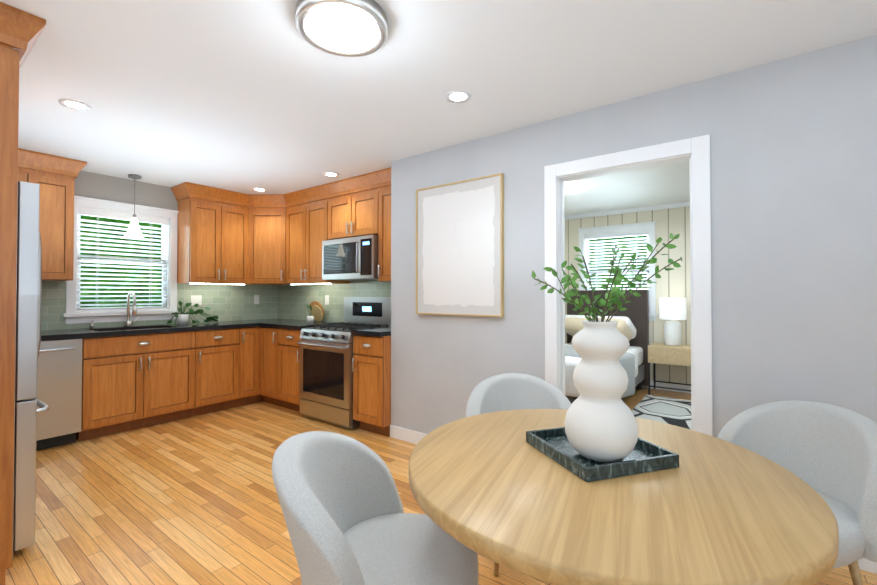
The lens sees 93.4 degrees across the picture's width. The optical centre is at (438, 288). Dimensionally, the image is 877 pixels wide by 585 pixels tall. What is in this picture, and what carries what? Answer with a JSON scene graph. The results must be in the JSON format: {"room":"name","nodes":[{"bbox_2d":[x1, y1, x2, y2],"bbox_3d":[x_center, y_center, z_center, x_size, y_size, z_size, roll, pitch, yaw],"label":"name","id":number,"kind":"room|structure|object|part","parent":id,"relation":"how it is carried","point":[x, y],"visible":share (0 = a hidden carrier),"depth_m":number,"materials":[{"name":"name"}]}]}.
{"room":"kitchen","nodes":[
{"label":"kitchen","id":0,"kind":"room"},
{"bbox_2d":[41,171,275,330],"bbox_3d":[-3.320,0.093,4.173,0.120,2.440,3.659,-1,-1,37],"label":"wall","id":1,"kind":"structure","parent":0,"point":[99,186],"depth_m":4.22,"materials":[{"name":"paint"}]},
{"bbox_2d":[18,148,77,280],"bbox_3d":[-3.533,-0.605,3.519,0.328,1.059,0.600,-1,-1,37],"label":"upper cabinet","id":2,"kind":"object","parent":1,"relation":"attached to","point":[56,209],"depth_m":3.56,"materials":[{"name":"brown wood"}]},
{"bbox_2d":[63,195,179,323],"bbox_3d":[-3.231,-0.269,4.261,0.165,1.207,0.974,-1,-1,37],"label":"window","id":3,"kind":"structure","parent":1,"relation":"in","point":[72,315],"depth_m":4.23,"materials":[{"name":"white wood"}]},
{"bbox_2d":[77,207,167,310],"bbox_3d":[-3.224,-0.274,4.256,0.054,0.991,0.766,-1,-1,37],"label":"window blind","id":4,"kind":"object","parent":3,"relation":"attached to","point":[113,215],"visible":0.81,"depth_m":4.21,"materials":[{"name":"white plastic"}]},
{"bbox_2d":[174,183,245,283],"bbox_3d":[-2.560,-0.587,4.784,0.377,1.059,0.692,-1,-1,37],"label":"upper cabinet","id":5,"kind":"object","parent":1,"relation":"attached to","point":[226,237],"depth_m":4.60,"materials":[{"name":"brown wood"}]},
{"bbox_2d":[246,194,297,284],"bbox_3d":[-2.073,-0.582,5.129,0.745,1.059,0.649,-1,-1,37],"label":"upper cabinet","id":6,"kind":"object","parent":1,"relation":"attached to","point":[265,213],"depth_m":4.94,"materials":[{"name":"brown wood"}]},
{"bbox_2d":[286,184,349,283],"bbox_3d":[-1.451,-0.586,4.842,0.830,1.059,0.366,-1,-1,37],"label":"upper cabinet","id":7,"kind":"object","parent":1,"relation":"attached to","point":[305,208],"depth_m":4.70,"materials":[{"name":"brown wood"}]},
{"bbox_2d":[326,172,377,239],"bbox_3d":[-0.798,-0.825,4.382,0.769,0.594,0.328,-1,-1,37],"label":"upper cabinet","id":8,"kind":"object","parent":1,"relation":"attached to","point":[354,213],"depth_m":4.23,"materials":[{"name":"brown wood"}]},
{"bbox_2d":[322,235,377,280],"bbox_3d":[-0.835,-0.303,4.324,0.764,0.414,0.432,-1,-1,37],"label":"microwave","id":9,"kind":"object","parent":8,"relation":"attached to","point":[351,259],"visible":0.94,"depth_m":4.14,"materials":[{"name":"silver metal"}]},
{"bbox_2d":[0,0,876,215],"bbox_3d":[0.364,-1.180,2.494,8.056,0.060,8.140,-1,-1,37],"label":"ceiling","id":10,"kind":"structure","parent":0,"point":[243,96],"depth_m":2.24,"materials":[{"name":"white paint"}]},
{"bbox_2d":[58,99,91,110],"bbox_3d":[-2.268,-1.145,2.582,0.156,0.006,0.156,-1,-1,37],"label":"recessed light","id":11,"kind":"object","parent":10,"relation":"in","point":[74,105],"visible":0.98,"depth_m":2.58,"materials":[{"name":"white"}]},
{"bbox_2d":[125,174,142,237],"bbox_3d":[-3.024,-0.822,4.115,0.156,0.609,0.156,-1,-1,37],"label":"pendant light","id":12,"kind":"object","parent":10,"relation":"hanging from","point":[134,230],"visible":1,"depth_m":4.09,"materials":[{"name":"silver metal"}]},
{"bbox_2d":[252,188,266,191],"bbox_3d":[-2.021,-1.116,4.669,0.156,0.006,0.156,-1,-1,37],"label":"recessed light","id":13,"kind":"object","parent":10,"relation":"in","point":[260,189],"visible":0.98,"depth_m":4.66,"materials":[{"name":"white"}]},
{"bbox_2d":[323,172,338,176],"bbox_3d":[-1.056,-1.124,4.075,0.156,0.006,0.156,-1,-1,37],"label":"recessed light","id":14,"kind":"object","parent":10,"relation":"in","point":[330,174],"visible":0.98,"depth_m":4.07,"materials":[{"name":"white"}]},
{"bbox_2d":[296,0,387,56],"bbox_3d":[-0.413,-1.131,1.781,0.384,0.055,0.384,-1,-1,37],"label":"flush ceiling light","id":15,"kind":"object","parent":10,"relation":"attached to","point":[351,28],"visible":1,"depth_m":1.74,"materials":[{"name":"white glass"}]},
{"bbox_2d":[445,90,470,103],"bbox_3d":[0.118,-1.146,2.473,0.156,0.006,0.156,-1,-1,37],"label":"recessed light","id":16,"kind":"object","parent":10,"relation":"in","point":[458,96],"visible":1,"depth_m":2.47,"materials":[{"name":"white"}]},
{"bbox_2d":[5,387,876,584],"bbox_3d":[0.364,1.320,2.459,8.056,0.060,8.140,-1,-1,37],"label":"floor","id":17,"kind":"structure","parent":0,"point":[193,500],"depth_m":2.46,"materials":[{"name":"brown wood"}]},
{"bbox_2d":[0,2,45,584],"bbox_3d":[-2.440,0.061,1.856,1.310,2.438,0.750,-1,-1,37],"label":"panel","id":18,"kind":"object","parent":17,"relation":"on","point":[20,31],"visible":1,"depth_m":1.73,"materials":[{"name":"brown wood"}]},
{"bbox_2d":[12,181,49,558],"bbox_3d":[-2.530,0.379,2.007,0.900,1.790,0.856,-1,-1,37],"label":"fridge","id":19,"kind":"object","parent":17,"relation":"on","point":[28,303],"visible":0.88,"depth_m":1.99,"materials":[{"name":"grey metal"}]},
{"bbox_2d":[36,338,81,450],"bbox_3d":[-3.397,0.860,3.398,0.651,0.881,0.600,-1,-1,37],"label":"dishwasher","id":20,"kind":"object","parent":17,"relation":"on","point":[59,377],"visible":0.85,"depth_m":3.37,"materials":[{"name":"silver metal"}]},
{"bbox_2d":[61,330,204,441],"bbox_3d":[-2.956,0.866,4.040,0.608,0.888,0.946,-1,-1,37],"label":"base cabinet","id":21,"kind":"object","parent":17,"relation":"on","point":[137,377],"depth_m":3.81,"materials":[{"name":"brown wood"}]},
{"bbox_2d":[41,322,256,340],"bbox_3d":[-3.170,0.397,3.737,0.633,0.039,2.902,-1,-1,37],"label":"countertop","id":22,"kind":"structure","parent":21,"relation":"on","point":[103,332],"depth_m":3.95,"materials":[{"name":"black stone"}]},
{"bbox_2d":[125,291,138,326],"bbox_3d":[-3.055,0.202,4.164,0.217,0.360,0.117,-1,-1,37],"label":"faucet","id":23,"kind":"object","parent":22,"relation":"on","point":[128,322],"visible":1,"depth_m":4.16,"materials":[{"name":"silver metal"}]},
{"bbox_2d":[167,301,218,324],"bbox_3d":[-2.690,0.261,4.603,0.268,0.254,0.524,-1,-1,37],"label":"potted plant","id":24,"kind":"object","parent":22,"relation":"on","point":[181,318],"visible":1,"depth_m":4.48,"materials":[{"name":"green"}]},
{"bbox_2d":[205,330,232,413],"bbox_3d":[-2.574,0.873,4.552,0.608,0.888,0.570,-1,-1,37],"label":"base cabinet","id":25,"kind":"object","parent":17,"relation":"on","point":[218,343],"depth_m":4.39,"materials":[{"name":"brown wood"}]},
{"bbox_2d":[233,326,256,407],"bbox_3d":[-2.354,0.877,4.792,0.672,0.888,0.316,-1,-1,37],"label":"base cabinet","id":26,"kind":"object","parent":17,"relation":"on","point":[244,337],"depth_m":4.62,"materials":[{"name":"brown wood"}]},
{"bbox_2d":[241,318,337,329],"bbox_3d":[-1.797,0.414,4.919,1.422,0.039,0.634,-1,-1,37],"label":"countertop","id":27,"kind":"structure","parent":26,"relation":"on","point":[286,324],"depth_m":4.70,"materials":[{"name":"black stone"}]},
{"bbox_2d":[307,304,313,322],"bbox_3d":[-1.487,0.285,4.781,0.082,0.212,0.090,-1,-1,37],"label":"potted plant","id":28,"kind":"object","parent":27,"relation":"on","point":[310,318],"visible":1,"depth_m":4.76,"materials":[{"name":"white"}]},
{"bbox_2d":[310,301,323,320],"bbox_3d":[-1.464,0.268,4.957,0.275,0.246,0.107,-1,-1,37],"label":"cutting boards","id":29,"kind":"object","parent":27,"relation":"on","point":[317,311],"visible":0.94,"depth_m":4.91,"materials":[{"name":"brown wood"}]},
{"bbox_2d":[257,326,280,405],"bbox_3d":[-1.728,0.877,4.839,0.445,0.888,0.668,-1,-1,37],"label":"base cabinet","id":30,"kind":"object","parent":17,"relation":"on","point":[268,337],"depth_m":4.65,"materials":[{"name":"brown wood"}]},
{"bbox_2d":[281,326,319,411],"bbox_3d":[-1.423,0.875,4.650,0.506,0.888,0.608,-1,-1,37],"label":"base cabinet","id":31,"kind":"object","parent":17,"relation":"on","point":[290,399],"depth_m":4.40,"materials":[{"name":"brown wood"}]},
{"bbox_2d":[297,297,390,429],"bbox_3d":[-0.947,0.696,4.227,0.756,1.213,0.699,-1,-1,37],"label":"range","id":32,"kind":"object","parent":17,"relation":"on","point":[326,353],"visible":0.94,"depth_m":4.03,"materials":[{"name":"silver metal"}]},
{"bbox_2d":[352,334,390,436],"bbox_3d":[-0.456,0.865,3.929,0.375,0.888,0.608,-1,-1,37],"label":"base cabinet","id":33,"kind":"object","parent":17,"relation":"on","point":[371,360],"depth_m":3.66,"materials":[{"name":"brown wood"}]},
{"bbox_2d":[351,326,390,337],"bbox_3d":[-0.464,0.400,3.925,0.376,0.039,0.634,-1,-1,37],"label":"countertop","id":34,"kind":"structure","parent":33,"relation":"on","point":[372,332],"depth_m":3.69,"materials":[{"name":"black stone"}]},
{"bbox_2d":[272,431,477,584],"bbox_3d":[-0.172,0.875,1.273,0.641,0.799,0.611,-1,-1,37],"label":"chair","id":35,"kind":"object","parent":17,"relation":"on","point":[348,521],"visible":1,"depth_m":1.26,"materials":[{"name":"fabric"}]},
{"bbox_2d":[466,373,570,576],"bbox_3d":[0.435,0.886,2.103,0.623,0.799,0.640,-1,-1,37],"label":"chair","id":36,"kind":"object","parent":17,"relation":"on","point":[507,391],"visible":0.33,"depth_m":2.30,"materials":[{"name":"fabric"}]},
{"bbox_2d":[565,290,648,403],"bbox_3d":[1.762,0.668,5.003,1.217,1.312,2.136,-1,-1,37],"label":"bed","id":37,"kind":"object","parent":17,"relation":"on","point":[632,320],"visible":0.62,"depth_m":5.42,"materials":[{"name":"fabric"}]},
{"bbox_2d":[565,315,636,338],"bbox_3d":[2.136,0.513,5.583,0.920,0.312,0.489,-1,-1,37],"label":"pillow","id":38,"kind":"object","parent":37,"relation":"on","point":[631,333],"depth_m":5.27,"materials":[{"name":"fabric"}]},
{"bbox_2d":[565,344,637,396],"bbox_3d":[1.557,0.896,4.750,1.077,0.350,1.490,-1,-1,37],"label":"duvet","id":39,"kind":"object","parent":37,"relation":"on","point":[572,358],"depth_m":4.08,"materials":[{"name":"white fabric"}]},
{"bbox_3d":[1.732,0.879,4.985,0.987,0.229,1.995,-1,-1,37],"label":"mattress","id":40,"kind":"part","parent":37,"relation":"part of","materials":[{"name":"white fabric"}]},
{"bbox_2d":[409,409,838,584],"bbox_3d":[0.455,0.893,1.247,1.088,0.759,1.088,-1,-1,37],"label":"dining table","id":41,"kind":"object","parent":17,"relation":"on","point":[496,487],"visible":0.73,"depth_m":0.95,"materials":[{"name":"brown wood"}]},
{"bbox_2d":[526,427,678,481],"bbox_3d":[0.491,0.495,1.285,0.316,0.036,0.316,0,-1,-18],"label":"marble tray","id":42,"kind":"object","parent":41,"relation":"on","point":[644,456],"visible":0.67,"depth_m":1.19,"materials":[{"name":"green stone"}]},
{"bbox_2d":[532,233,681,461],"bbox_3d":[0.502,0.169,1.243,0.383,0.661,0.351,-1,-1,37],"label":"vase","id":43,"kind":"object","parent":42,"relation":"on","point":[600,423],"visible":1,"depth_m":1.19,"materials":[{"name":"white ceramic"}]},
{"bbox_2d":[631,395,691,429],"bbox_3d":[2.710,1.299,3.561,2.070,0.010,2.370,-1,-1,37],"label":"rug","id":44,"kind":"object","parent":17,"relation":"on","point":[673,411],"visible":0.22,"depth_m":4.43,"materials":[{"name":"white fabric"}]},
{"bbox_2d":[648,343,690,394],"bbox_3d":[2.943,1.021,5.191,0.500,0.611,0.404,-1,-1,37],"label":"nightstand","id":45,"kind":"object","parent":17,"relation":"on","point":[660,353],"visible":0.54,"depth_m":5.07,"materials":[{"name":"brown wood"}]},
{"bbox_2d":[659,298,685,345],"bbox_3d":[2.950,0.414,5.209,0.300,0.600,0.300,-1,-1,37],"label":"table lamp","id":46,"kind":"object","parent":45,"relation":"on","point":[672,309],"visible":1,"depth_m":5.12,"materials":[{"name":"white"}]},
{"bbox_2d":[717,400,876,584],"bbox_3d":[1.359,0.880,1.611,0.608,0.799,0.641,-1,-1,37],"label":"chair","id":47,"kind":"object","parent":17,"relation":"on","point":[826,452],"visible":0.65,"depth_m":1.64,"materials":[{"name":"fabric"}]},
{"bbox_2d":[565,206,690,383],"bbox_3d":[3.404,0.108,5.211,4.050,2.440,0.120,-1,-1,37],"label":"wall","id":48,"kind":"structure","parent":0,"point":[674,282],"depth_m":5.45,"materials":[{"name":"beige wood"}]},
{"bbox_2d":[577,221,657,320],"bbox_3d":[2.513,-0.227,5.852,1.055,1.327,0.165,-1,-1,37],"label":"window","id":49,"kind":"structure","parent":48,"relation":"in","point":[649,226],"depth_m":5.70,"materials":[{"name":"white wood"}]},
{"bbox_2d":[585,230,648,289],"bbox_3d":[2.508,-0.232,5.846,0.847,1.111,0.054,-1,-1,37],"label":"window blind","id":50,"kind":"object","parent":49,"relation":"attached to","point":[619,234],"visible":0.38,"depth_m":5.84,"materials":[{"name":"white plastic"}]},
{"bbox_2d":[564,201,690,392],"bbox_3d":[3.311,0.107,5.174,3.914,2.440,0.030,-1,-1,37],"label":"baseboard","id":51,"kind":"structure","parent":48,"relation":"attached to","point":[681,204],"depth_m":5.52,"materials":[{"name":"white wood"}]},
{"bbox_2d":[391,35,876,437],"bbox_3d":[1.768,0.065,2.113,5.370,2.440,0.120,-1,-1,37],"label":"wall","id":52,"kind":"structure","parent":0,"point":[793,164],"depth_m":2.17,"materials":[{"name":"paint"}]},
{"bbox_2d":[378,168,390,281],"bbox_3d":[-0.355,-0.597,4.049,0.333,1.059,0.328,-1,-1,37],"label":"upper cabinet","id":53,"kind":"object","parent":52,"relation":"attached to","point":[384,177],"depth_m":3.97,"materials":[{"name":"brown wood"}]},
{"bbox_2d":[390,425,426,443],"bbox_3d":[0.149,1.248,3.218,1.433,0.105,0.015,-1,-1,37],"label":"baseboard","id":54,"kind":"structure","parent":52,"relation":"attached to","point":[416,437],"depth_m":3.53,"materials":[{"name":"white"}]},
{"bbox_2d":[416,173,503,316],"bbox_3d":[0.144,-0.312,3.231,0.805,1.039,0.035,-1,-1,37],"label":"framed artwork","id":55,"kind":"object","parent":52,"relation":"attached to","point":[460,248],"visible":1,"depth_m":3.20,"materials":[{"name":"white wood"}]},
{"bbox_2d":[544,134,712,435],"bbox_3d":[1.143,0.228,2.577,0.944,2.127,0.156,-1,-1,37],"label":"door frame","id":56,"kind":"structure","parent":52,"relation":"attached to","point":[694,152],"depth_m":2.36,"materials":[{"name":"white wood"}]},
{"bbox_2d":[847,557,876,573],"bbox_3d":[2.620,1.223,1.376,2.843,0.105,0.018,-1,-1,37],"label":"baseboard","id":57,"kind":"structure","parent":52,"relation":"attached to","point":[865,564],"depth_m":1.87,"materials":[{"name":"white"}]},
{"bbox_3d":[-1.162,0.104,4.922,2.686,2.440,0.120,-1,-1,37],"label":"wall","id":58,"kind":"structure","parent":0,"visible":0},
{"bbox_2d":[41,281,276,329],"bbox_3d":[-3.232,-0.052,4.186,0.008,0.869,3.536,-1,-1,37],"label":"tile backsplash","id":59,"kind":"structure","parent":58,"relation":"attached to","point":[228,302],"depth_m":4.86,"materials":[{"name":"green tile"}]},
{"bbox_2d":[191,295,201,304],"bbox_3d":[-2.789,0.134,4.764,0.009,0.115,0.115,-1,-1,37],"label":"outlet","id":60,"kind":"object","parent":59,"relation":"attached to","point":[196,299],"depth_m":4.76,"materials":[{"name":"white plastic"}]},
{"bbox_2d":[254,295,258,303],"bbox_3d":[-2.355,0.142,5.349,0.005,0.115,0.070,-1,-1,37],"label":"outlet","id":61,"kind":"object","parent":59,"relation":"attached to","point":[256,297],"depth_m":5.35,"materials":[{"name":"white plastic"}]},
{"bbox_2d":[277,280,390,321],"bbox_3d":[-1.148,0.152,4.830,2.550,0.479,0.008,-1,-1,37],"label":"tile backsplash","id":62,"kind":"structure","parent":58,"relation":"attached to","point":[292,300],"depth_m":4.99,"materials":[{"name":"green tile"}]},
{"bbox_2d":[325,295,328,304],"bbox_3d":[-1.339,0.137,4.964,0.070,0.115,0.005,-1,-1,37],"label":"outlet","id":63,"kind":"object","parent":62,"relation":"attached to","point":[326,296],"depth_m":4.96,"materials":[{"name":"white plastic"}]},
{"label":"outside","id":64,"kind":"structure","parent":0,"visible":0},
{"bbox_2d":[80,215,161,307],"bbox_3d":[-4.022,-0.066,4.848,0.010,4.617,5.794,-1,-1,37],"label":"trees","id":65,"kind":"object","parent":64,"point":[116,268],"depth_m":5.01,"materials":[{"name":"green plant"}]}
]}

